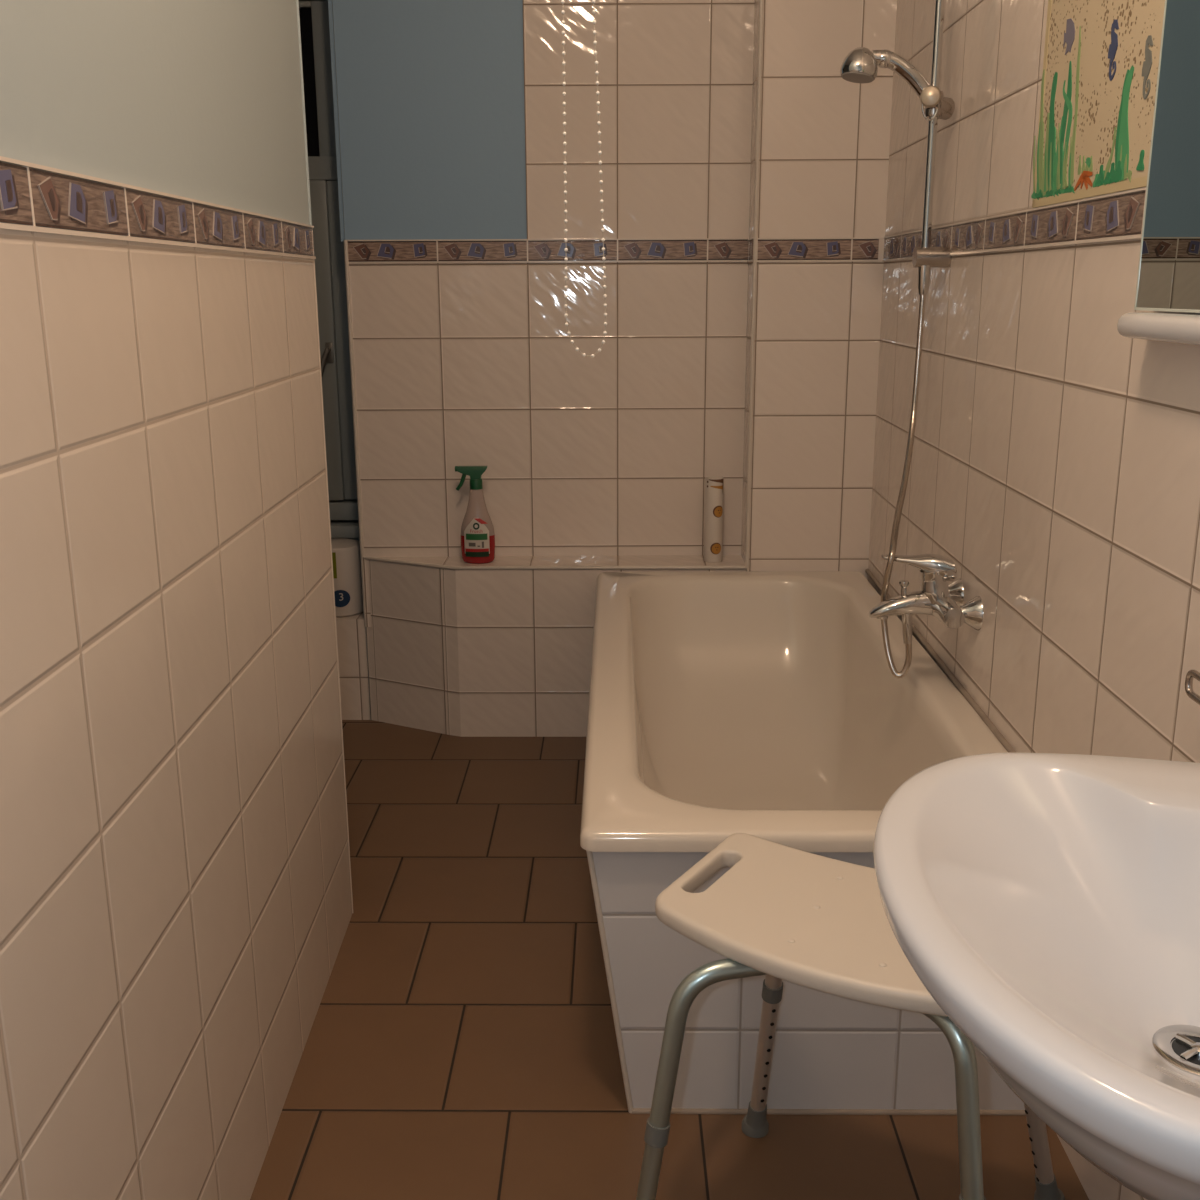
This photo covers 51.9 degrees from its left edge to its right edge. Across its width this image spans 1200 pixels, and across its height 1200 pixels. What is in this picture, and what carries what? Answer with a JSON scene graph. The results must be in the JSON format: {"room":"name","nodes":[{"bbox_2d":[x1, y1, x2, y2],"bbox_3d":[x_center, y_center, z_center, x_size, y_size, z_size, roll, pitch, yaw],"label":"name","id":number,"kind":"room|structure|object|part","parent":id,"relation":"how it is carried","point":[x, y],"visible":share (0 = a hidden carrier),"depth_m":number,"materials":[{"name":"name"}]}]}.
{"room":"bathroom","nodes":[
{"label":"bathroom","id":0,"kind":"room"},
{"bbox_2d":[0,0,352,1199],"bbox_3d":[-0.576,-0.305,0.699,1.158,2.850,3.934,-5,15,-19],"label":"wall","id":1,"kind":"structure","parent":0,"point":[176,912],"depth_m":1.44,"materials":[{"name":"tile"}]},
{"bbox_2d":[0,156,315,258],"bbox_3d":[-0.502,-0.210,0.514,0.006,0.060,3.688,0,14,-1],"label":"trim","id":2,"kind":"structure","parent":1,"relation":"attached to","point":[32,197],"depth_m":1.35,"materials":[{"name":"beige tile"}]},
{"bbox_2d":[313,259,352,911],"bbox_3d":[-0.533,-0.013,2.466,0.005,1.408,0.005,0,14,1],"label":"trim","id":3,"kind":"structure","parent":1,"relation":"attached to","point":[313,259],"depth_m":2.45,"materials":[{"name":"beige plastic"}]},
{"bbox_2d":[336,612,369,719],"bbox_3d":[-1.212,-0.888,2.989,1.100,2.850,1.600,0,14,1],"label":"wall","id":4,"kind":"structure","parent":0,"point":[351,630],"depth_m":3.77,"materials":[{"name":"tile"}]},
{"bbox_2d":[331,538,362,616],"bbox_3d":[-0.802,-0.072,3.790,0.156,0.223,0.157,0,14,1],"label":"pack","id":5,"kind":"object","parent":4,"relation":"on","point":[346,558],"visible":0.69,"depth_m":3.73,"materials":[{"name":"grey plastic"}]},
{"bbox_2d":[332,552,336,577],"bbox_3d":[-0.826,-0.105,3.709,0.070,0.080,0.008,4,15,18],"label":"print","id":6,"kind":"object","parent":5,"relation":"attached to","point":[334,554],"depth_m":3.70,"materials":[{"name":"yellow"}]},
{"bbox_2d":[361,557,365,626],"bbox_3d":[-0.708,-0.025,3.708,0.012,0.215,0.012,0,14,1],"label":"trim","id":7,"kind":"structure","parent":4,"relation":"attached to","point":[361,557],"depth_m":3.70,"materials":[{"name":"beige plastic"}]},
{"bbox_2d":[328,0,754,718],"bbox_3d":[-0.148,-1.041,3.569,1.152,2.850,0.260,0,14,1],"label":"wall","id":8,"kind":"structure","parent":0,"point":[449,117],"depth_m":3.48,"materials":[{"name":"tile"}]},
{"bbox_2d":[299,0,359,540],"bbox_3d":[-1.177,-0.986,3.675,1.050,1.700,0.130,0,14,1],"label":"window","id":9,"kind":"structure","parent":8,"relation":"in","point":[313,14],"depth_m":3.66,"materials":[{"name":"grey paint"}]},
{"bbox_3d":[-1.256,-1.491,3.573,0.876,0.401,0.006,0,14,1],"label":"glass pane","id":10,"kind":"part","parent":9,"relation":"part of","materials":[{"name":"black glass"}]},
{"bbox_3d":[-1.231,-1.500,3.573,0.947,0.419,0.045,0,14,1],"label":"sash","id":11,"kind":"part","parent":9,"relation":"part of","materials":[{"name":"grey paint"}]},
{"bbox_3d":[-1.177,-1.068,3.683,1.050,1.545,0.075,0,14,1],"label":"frame","id":12,"kind":"part","parent":9,"relation":"part of","materials":[{"name":"grey paint"}]},
{"bbox_3d":[-0.830,-0.702,3.704,0.056,0.136,0.039,0,14,1],"label":"handle","id":13,"kind":"part","parent":9,"relation":"part of","materials":[{"name":"silver metal"}]},
{"bbox_3d":[-1.228,-0.773,3.746,0.947,0.943,0.070,0,14,1],"label":"sash","id":14,"kind":"part","parent":9,"relation":"part of","materials":[{"name":"grey paint"}]},
{"bbox_3d":[-1.174,-0.233,3.865,1.050,0.148,0.125,0,14,1],"label":"sill","id":15,"kind":"part","parent":9,"relation":"part of","materials":[{"name":"grey paint"}]},
{"bbox_2d":[343,240,363,556],"bbox_3d":[-0.709,-0.568,3.563,0.012,0.907,0.012,0,14,1],"label":"trim","id":16,"kind":"structure","parent":8,"relation":"attached to","point":[347,275],"depth_m":3.55,"materials":[{"name":"beige plastic"}]},
{"bbox_2d":[347,238,748,263],"bbox_3d":[-0.148,-0.979,3.460,1.130,0.064,0.006,0,14,0],"label":"trim","id":17,"kind":"structure","parent":8,"relation":"attached to","point":[654,249],"depth_m":3.46,"materials":[{"name":"beige tile"}]},
{"bbox_2d":[364,556,746,569],"bbox_3d":[-0.153,-0.097,3.556,1.142,0.011,0.117,2,14,8],"label":"trim","id":18,"kind":"structure","parent":8,"relation":"attached to","point":[365,557],"depth_m":3.53,"materials":[{"name":"beige plastic"}]},
{"bbox_2d":[366,555,745,736],"bbox_3d":[-0.144,0.133,3.685,1.130,0.517,0.177,0,14,1],"label":"wall ledge","id":19,"kind":"object","parent":8,"relation":"attached to","point":[462,653],"visible":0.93,"depth_m":3.62,"materials":[{"name":"tile"}]},
{"bbox_2d":[455,466,494,563],"bbox_3d":[-0.360,-0.247,3.562,0.110,0.282,0.064,0,14,1],"label":"spray bottle","id":20,"kind":"object","parent":19,"relation":"on","point":[477,535],"visible":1,"depth_m":3.55,"materials":[{"name":"clear plastic"}]},
{"bbox_2d":[469,542,483,547],"bbox_3d":[-0.356,-0.159,3.553,0.044,0.018,0.003,0,14,1],"label":"label","id":21,"kind":"object","parent":20,"relation":"on","point":[471,544],"depth_m":3.55,"materials":[{"name":"grey paper"}]},
{"bbox_2d":[704,476,723,562],"bbox_3d":[0.329,-0.233,3.572,0.054,0.244,0.055,0,14,1],"label":"tube","id":22,"kind":"object","parent":19,"relation":"on","point":[714,485],"visible":1,"depth_m":3.55,"materials":[{"name":"beige plastic"}]},
{"bbox_2d":[712,544,720,553],"bbox_3d":[0.337,-0.148,3.569,0.029,0.030,0.004,-5,15,-16],"label":"picture","id":23,"kind":"object","parent":22,"relation":"attached to","point":[716,548],"depth_m":3.57,"materials":[{"name":"orange"}]},
{"bbox_2d":[714,507,722,516],"bbox_3d":[0.341,-0.253,3.544,0.029,0.030,0.004,-8,16,-27],"label":"picture","id":24,"kind":"object","parent":22,"relation":"attached to","point":[718,511],"depth_m":3.54,"materials":[{"name":"orange"}]},
{"bbox_2d":[250,700,1088,1199],"bbox_3d":[-0.503,0.938,1.588,2.550,0.001,5.200,0,14,1],"label":"floor","id":25,"kind":"structure","parent":0,"point":[461,1044],"depth_m":2.15,"materials":[{"name":"brown tile"}]},
{"bbox_2d":[580,571,1007,851],"bbox_3d":[0.355,0.341,2.739,0.748,0.434,1.709,0,14,1],"label":"bathtub","id":26,"kind":"object","parent":25,"relation":"on","point":[767,705],"visible":0.66,"depth_m":3.13,"materials":[{"name":"beige ceramic"}]},
{"bbox_2d":[593,852,1024,1109],"bbox_3d":[0.364,0.391,2.766,0.746,0.470,1.706,0,14,1],"label":"bath panel","id":27,"kind":"object","parent":25,"relation":"on","point":[830,1051],"visible":0.4,"depth_m":1.96,"materials":[{"name":"tile"}]},
{"bbox_2d":[586,850,632,1112],"bbox_3d":[0.017,0.603,1.944,0.075,0.469,0.009,0,14,1],"label":"trim","id":28,"kind":"structure","parent":27,"relation":"attached to","point":[589,853],"depth_m":1.94,"materials":[{"name":"beige plastic"}]},
{"bbox_2d":[632,1108,1025,1115],"bbox_3d":[0.385,0.829,1.996,0.666,0.011,0.011,0,14,1],"label":"trim","id":29,"kind":"structure","parent":27,"relation":"attached to","point":[635,1110],"depth_m":1.99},
{"bbox_2d":[636,833,1064,1199],"bbox_3d":[0.362,0.655,1.634,0.585,0.517,0.453,5,15,21],"label":"stool","id":30,"kind":"object","parent":25,"relation":"on","point":[780,912],"visible":0.65,"depth_m":1.56,"materials":[{"name":"beige plastic"}]},
{"bbox_3d":[0.168,0.556,1.559,0.224,0.228,0.029,-4,15,-14],"label":"leg","id":31,"kind":"part","parent":30,"relation":"part of","materials":[{"name":"grey metal"}]},
{"bbox_3d":[0.284,0.497,1.746,0.033,0.208,0.167,-7,16,-25],"label":"leg","id":32,"kind":"part","parent":30,"relation":"part of","materials":[{"name":"silver metal"}]},
{"bbox_3d":[0.367,0.418,1.582,0.585,0.027,0.337,6,16,24],"label":"seat","id":33,"kind":"part","parent":30,"relation":"part of","materials":[{"name":"beige plastic"}]},
{"bbox_3d":[0.402,0.582,1.455,0.026,0.228,0.149,-8,16,-28],"label":"leg","id":34,"kind":"part","parent":30,"relation":"part of","materials":[{"name":"grey metal"}]},
{"bbox_2d":[741,0,896,580],"bbox_3d":[0.595,-0.996,3.381,0.358,2.850,0.200,0,14,1],"label":"wall","id":35,"kind":"structure","parent":0,"point":[825,136],"depth_m":3.33,"materials":[{"name":"tile"}]},
{"bbox_2d":[747,238,752,261],"bbox_3d":[0.415,-0.959,3.382,0.006,0.061,0.178,0,14,1],"label":"trim","id":36,"kind":"structure","parent":35,"relation":"attached to","point":[750,241],"depth_m":3.39,"materials":[{"name":"beige tile"}]},
{"bbox_2d":[745,0,763,567],"bbox_3d":[0.413,-1.222,3.224,0.011,2.333,0.011,0,14,1],"label":"trim","id":37,"kind":"structure","parent":35,"relation":"attached to","point":[761,2],"depth_m":3.31,"materials":[{"name":"beige plastic"}]},
{"bbox_2d":[756,237,878,261],"bbox_3d":[0.579,-0.934,3.293,0.328,0.062,0.006,0,14,1],"label":"trim","id":38,"kind":"structure","parent":35,"relation":"attached to","point":[864,249],"depth_m":3.29,"materials":[{"name":"beige tile"}]},
{"bbox_2d":[868,0,1199,1199],"bbox_3d":[0.701,-0.425,1.147,0.001,2.850,5.050,0,14,2],"label":"wall","id":39,"kind":"structure","parent":0,"point":[1055,460],"depth_m":2.08,"materials":[{"name":"tile"}]},
{"bbox_2d":[869,554,982,630],"bbox_3d":[0.637,-0.022,2.453,0.197,0.137,0.212,0,14,1],"label":"mixer","id":40,"kind":"object","parent":39,"relation":"attached to","point":[939,599],"visible":1,"depth_m":2.43,"materials":[{"name":"silver metal"}]},
{"bbox_3d":[0.607,0.008,2.459,0.136,0.056,0.048,0,14,1],"label":"spout","id":41,"kind":"part","parent":40,"relation":"part of","materials":[{"name":"silver metal"}]},
{"bbox_2d":[880,295,925,678],"bbox_3d":[0.629,-0.252,2.568,0.067,0.760,0.359,3,15,12],"label":"shower hose","id":42,"kind":"object","parent":40,"relation":"attached to","point":[906,628],"visible":0.94,"depth_m":2.52,"materials":[{"name":"silver metal"}]},
{"bbox_3d":[0.604,-0.021,2.452,0.021,0.034,0.021,0,14,1],"label":"diverter knob","id":43,"kind":"part","parent":40,"relation":"part of","materials":[{"name":"silver metal"}]},
{"bbox_2d":[902,614,913,623],"bbox_3d":[0.614,0.031,2.465,0.025,0.030,0.025,0,14,1],"label":"outlet","id":44,"kind":"object","parent":40,"relation":"attached to","point":[906,618],"depth_m":2.46,"materials":[{"name":"silver metal"}]},
{"bbox_3d":[0.635,-0.068,2.458,0.150,0.050,0.052,5,15,20],"label":"lever","id":45,"kind":"part","parent":40,"relation":"part of","materials":[{"name":"silver metal"}]},
{"bbox_2d":[912,0,954,294],"bbox_3d":[0.695,-1.078,2.518,0.087,0.884,0.082,0,14,1],"label":"shower rail","id":46,"kind":"object","parent":39,"relation":"attached to","point":[925,257],"visible":1,"depth_m":2.56,"materials":[{"name":"silver metal"}]},
{"bbox_2d":[840,47,929,98],"bbox_3d":[0.590,-1.063,2.514,0.202,0.115,0.075,0,14,1],"label":"shower","id":47,"kind":"object","parent":46,"relation":"hanging from","point":[860,64],"visible":0.92,"depth_m":2.50,"materials":[{"name":"silver metal"}]},
{"bbox_3d":[0.622,-1.063,2.519,0.140,0.112,0.034,0,14,1],"label":"handle","id":48,"kind":"part","parent":47,"relation":"part of","materials":[{"name":"silver metal"}]},
{"bbox_3d":[0.670,-1.021,2.500,0.042,0.042,0.018,5,15,19],"label":"locking knob","id":49,"kind":"part","parent":46,"relation":"part of","materials":[{"name":"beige metal"}]},
{"bbox_2d":[865,568,1016,752],"bbox_3d":[0.737,0.131,2.684,0.013,0.023,1.695,0,14,2],"label":"trim","id":50,"kind":"structure","parent":39,"relation":"attached to","point":[955,681],"depth_m":2.51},
{"bbox_2d":[882,187,1145,261],"bbox_3d":[0.696,-0.350,1.001,0.006,0.064,4.730,0,14,2],"label":"trim","id":51,"kind":"structure","parent":39,"relation":"attached to","point":[1121,215],"depth_m":2.02,"materials":[{"name":"beige tile"}]},
{"bbox_2d":[873,752,1199,1199],"bbox_3d":[0.457,0.308,0.951,0.480,0.183,0.592,0,14,1],"label":"washbasin","id":52,"kind":"object","parent":39,"relation":"attached to","point":[1048,904],"visible":1,"depth_m":1.01,"materials":[{"name":"white ceramic"}]},
{"bbox_2d":[1031,0,1164,207],"bbox_3d":[0.712,-0.793,1.575,0.007,0.509,0.902,0,14,1],"label":"painted panel","id":53,"kind":"object","parent":39,"relation":"attached to","point":[1101,60],"visible":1,"depth_m":1.77,"materials":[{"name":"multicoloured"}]},
{"bbox_3d":[0.721,-0.721,2.044,0.001,0.094,0.029,0,14,1],"label":"seaweed blade","id":54,"kind":"part","parent":53,"relation":"part of","materials":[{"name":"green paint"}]},
{"bbox_3d":[0.720,-0.724,2.021,0.001,0.114,0.027,0,14,2],"label":"seaweed blade","id":55,"kind":"part","parent":53,"relation":"part of","materials":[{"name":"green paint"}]},
{"bbox_3d":[0.720,-0.664,2.016,0.001,0.014,0.026,0,14,2],"label":"seaweed blade","id":56,"kind":"part","parent":53,"relation":"part of","materials":[{"name":"green paint"}]},
{"bbox_3d":[0.720,-0.713,2.014,0.001,0.093,0.030,0,14,2],"label":"seaweed blade","id":57,"kind":"part","parent":53,"relation":"part of","materials":[{"name":"green paint"}]},
{"bbox_3d":[0.720,-0.759,2.008,0.002,0.200,0.049,0,14,1],"label":"seaweed blade","id":58,"kind":"part","parent":53,"relation":"part of","materials":[{"name":"green paint"}]},
{"bbox_3d":[0.720,-0.717,2.002,0.001,0.110,0.030,0,14,2],"label":"seaweed blade","id":59,"kind":"part","parent":53,"relation":"part of","materials":[{"name":"green paint"}]},
{"bbox_3d":[0.719,-0.698,1.989,0.001,0.078,0.021,0,14,1],"label":"seaweed blade","id":60,"kind":"part","parent":53,"relation":"part of","materials":[{"name":"green paint"}]},
{"bbox_3d":[0.719,-0.717,1.986,0.001,0.128,0.025,0,14,1],"label":"seaweed blade","id":61,"kind":"part","parent":53,"relation":"part of","materials":[{"name":"green paint"}]},
{"bbox_3d":[0.719,-0.712,1.977,0.001,0.113,0.027,0,14,1],"label":"seaweed blade","id":62,"kind":"part","parent":53,"relation":"part of","materials":[{"name":"green paint"}]},
{"bbox_3d":[0.719,-0.690,1.964,0.001,0.076,0.021,0,14,2],"label":"seaweed blade","id":63,"kind":"part","parent":53,"relation":"part of","materials":[{"name":"green paint"}]},
{"bbox_3d":[0.719,-0.737,1.955,0.002,0.190,0.055,0,14,1],"label":"seaweed blade","id":64,"kind":"part","parent":53,"relation":"part of","materials":[{"name":"green paint"}]},
{"bbox_3d":[0.718,-0.696,1.947,0.001,0.097,0.024,0,14,2],"label":"seaweed blade","id":65,"kind":"part","parent":53,"relation":"part of","materials":[{"name":"green paint"}]},
{"bbox_3d":[0.718,-0.692,1.938,0.001,0.093,0.029,0,14,1],"label":"seaweed blade","id":66,"kind":"part","parent":53,"relation":"part of","materials":[{"name":"green paint"}]},
{"bbox_3d":[0.718,-0.697,1.935,0.001,0.113,0.021,0,14,1],"label":"seaweed blade","id":67,"kind":"part","parent":53,"relation":"part of","materials":[{"name":"green paint"}]},
{"bbox_3d":[0.718,-0.693,1.927,0.001,0.102,0.032,0,14,2],"label":"seaweed blade","id":68,"kind":"part","parent":53,"relation":"part of","materials":[{"name":"green paint"}]},
{"bbox_3d":[0.717,-0.674,1.913,0.001,0.071,0.020,0,14,1],"label":"seaweed blade","id":69,"kind":"part","parent":53,"relation":"part of","materials":[{"name":"green paint"}]},
{"bbox_3d":[0.717,-0.669,1.902,0.001,0.070,0.017,0,14,2],"label":"seaweed blade","id":70,"kind":"part","parent":53,"relation":"part of","materials":[{"name":"green paint"}]},
{"bbox_3d":[0.717,-0.734,1.908,0.001,0.183,0.046,0,14,1],"label":"seaweed blade","id":71,"kind":"part","parent":53,"relation":"part of","materials":[{"name":"green paint"}]},
{"bbox_3d":[0.717,-0.663,1.894,0.001,0.064,0.020,0,14,1],"label":"seaweed blade","id":72,"kind":"part","parent":53,"relation":"part of","materials":[{"name":"green paint"}]},
{"bbox_3d":[0.717,-0.721,1.903,0.001,0.156,0.051,0,14,2],"label":"seaweed blade","id":73,"kind":"part","parent":53,"relation":"part of","materials":[{"name":"green paint"}]},
{"bbox_3d":[0.716,-0.653,1.878,0.001,0.053,0.016,0,14,1],"label":"seaweed blade","id":74,"kind":"part","parent":53,"relation":"part of","materials":[{"name":"green paint"}]},
{"bbox_3d":[0.716,-0.665,1.875,0.001,0.076,0.024,0,14,1],"label":"seaweed blade","id":75,"kind":"part","parent":53,"relation":"part of","materials":[{"name":"green paint"}]},
{"bbox_3d":[0.716,-0.742,1.854,0.001,0.227,0.030,0,14,1],"label":"seaweed blade","id":76,"kind":"part","parent":53,"relation":"part of","materials":[{"name":"green paint"}]},
{"bbox_3d":[0.715,-0.649,1.839,0.001,0.028,0.012,0,14,1],"label":"seaweed blade","id":77,"kind":"part","parent":53,"relation":"part of","materials":[{"name":"green paint"}]},
{"bbox_3d":[0.715,-0.643,1.824,0.001,0.027,0.012,0,14,1],"label":"seaweed blade","id":78,"kind":"part","parent":53,"relation":"part of","materials":[{"name":"green paint"}]},
{"bbox_3d":[0.714,-0.639,1.806,0.001,0.016,0.024,0,14,1],"label":"seaweed blade","id":79,"kind":"part","parent":53,"relation":"part of","materials":[{"name":"green paint"}]},
{"bbox_3d":[0.714,-0.632,1.794,0.001,0.026,0.012,0,14,1],"label":"seaweed blade","id":80,"kind":"part","parent":53,"relation":"part of","materials":[{"name":"green paint"}]},
{"bbox_3d":[0.713,-0.603,1.772,0.001,0.018,0.026,0,14,1],"label":"seaweed blade","id":81,"kind":"part","parent":53,"relation":"part of","materials":[{"name":"green paint"}]},
{"bbox_3d":[0.713,-0.599,1.764,0.001,0.014,0.026,0,14,2],"label":"seaweed blade","id":82,"kind":"part","parent":53,"relation":"part of","materials":[{"name":"green paint"}]},
{"bbox_3d":[0.713,-0.603,1.755,0.001,0.030,0.026,0,14,1],"label":"seaweed blade","id":83,"kind":"part","parent":53,"relation":"part of","materials":[{"name":"green paint"}]},
{"bbox_3d":[0.712,-0.592,1.731,0.002,0.017,0.026,0,14,1],"label":"seaweed blade","id":84,"kind":"part","parent":53,"relation":"part of","materials":[{"name":"green paint"}]},
{"bbox_3d":[0.712,-0.619,1.724,0.001,0.076,0.027,0,14,1],"label":"seaweed blade","id":85,"kind":"part","parent":53,"relation":"part of","materials":[{"name":"green paint"}]},
{"bbox_3d":[0.712,-0.593,1.714,0.001,0.029,0.026,0,14,1],"label":"seaweed blade","id":86,"kind":"part","parent":53,"relation":"part of","materials":[{"name":"green paint"}]},
{"bbox_3d":[0.712,-0.585,1.707,0.001,0.014,0.026,0,14,1],"label":"seaweed blade","id":87,"kind":"part","parent":53,"relation":"part of","materials":[{"name":"green paint"}]},
{"bbox_3d":[0.711,-0.587,1.690,0.002,0.029,0.026,0,14,1],"label":"seaweed blade","id":88,"kind":"part","parent":53,"relation":"part of","materials":[{"name":"green paint"}]},
{"bbox_3d":[0.711,-0.588,1.679,0.001,0.036,0.014,0,14,1],"label":"seaweed blade","id":89,"kind":"part","parent":53,"relation":"part of","materials":[{"name":"green paint"}]},
{"bbox_3d":[0.711,-0.646,1.681,0.001,0.142,0.034,0,14,1],"label":"seaweed blade","id":90,"kind":"part","parent":53,"relation":"part of","materials":[{"name":"green paint"}]},
{"bbox_3d":[0.711,-0.643,1.666,0.001,0.145,0.042,0,14,2],"label":"seaweed blade","id":91,"kind":"part","parent":53,"relation":"part of","materials":[{"name":"green paint"}]},
{"bbox_3d":[0.710,-0.584,1.665,0.001,0.034,0.013,0,14,2],"label":"seaweed blade","id":92,"kind":"part","parent":53,"relation":"part of","materials":[{"name":"green paint"}]},
{"bbox_3d":[0.710,-0.569,1.658,0.001,0.017,0.019,0,14,1],"label":"seaweed blade","id":93,"kind":"part","parent":53,"relation":"part of","materials":[{"name":"green paint"}]},
{"bbox_3d":[0.709,-0.576,1.617,0.001,0.026,0.024,0,14,2],"label":"seaweed blade","id":94,"kind":"part","parent":53,"relation":"part of","materials":[{"name":"green paint"}]},
{"bbox_2d":[1117,312,1199,344],"bbox_3d":[0.679,-0.289,1.333,0.052,0.033,0.542,0,14,2],"label":"ledge","id":95,"kind":"object","parent":39,"relation":"attached to","point":[1165,327],"visible":1,"depth_m":1.45,"materials":[{"name":"white ceramic"}]},
{"bbox_2d":[1134,0,1199,312],"bbox_3d":[0.701,-0.670,1.225,0.025,0.754,0.522,-1,14,-2],"label":"wall mirror","id":96,"kind":"object","parent":39,"relation":"attached to","point":[1168,278],"visible":1,"depth_m":1.47,"materials":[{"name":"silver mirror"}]},
{"bbox_2d":[1185,670,1199,704],"bbox_3d":[0.687,0.141,1.259,0.027,0.040,0.366,0,14,1],"label":"towel rail","id":97,"kind":"object","parent":39,"relation":"attached to","point":[1191,674],"visible":1,"depth_m":1.42,"materials":[{"name":"metal"}]},
{"bbox_3d":[-0.516,-1.847,0.876,2.650,0.050,5.300,0,14,1],"label":"ceiling","id":98,"kind":"structure","parent":0,"visible":0},
{"bbox_3d":[-0.054,-1.943,1.465,0.068,0.058,0.050,0,14,1],"label":"blind winder","id":99,"kind":"object","parent":98,"relation":"attached to","visible":0},
{"bbox_2d":[561,0,606,357],"bbox_3d":[-0.029,-1.143,1.669,0.074,1.602,0.005,0,14,1],"label":"chain","id":100,"kind":"object","parent":99,"relation":"hanging from","point":[562,1],"visible":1,"depth_m":1.80,"materials":[{"name":"beige"}]}
]}

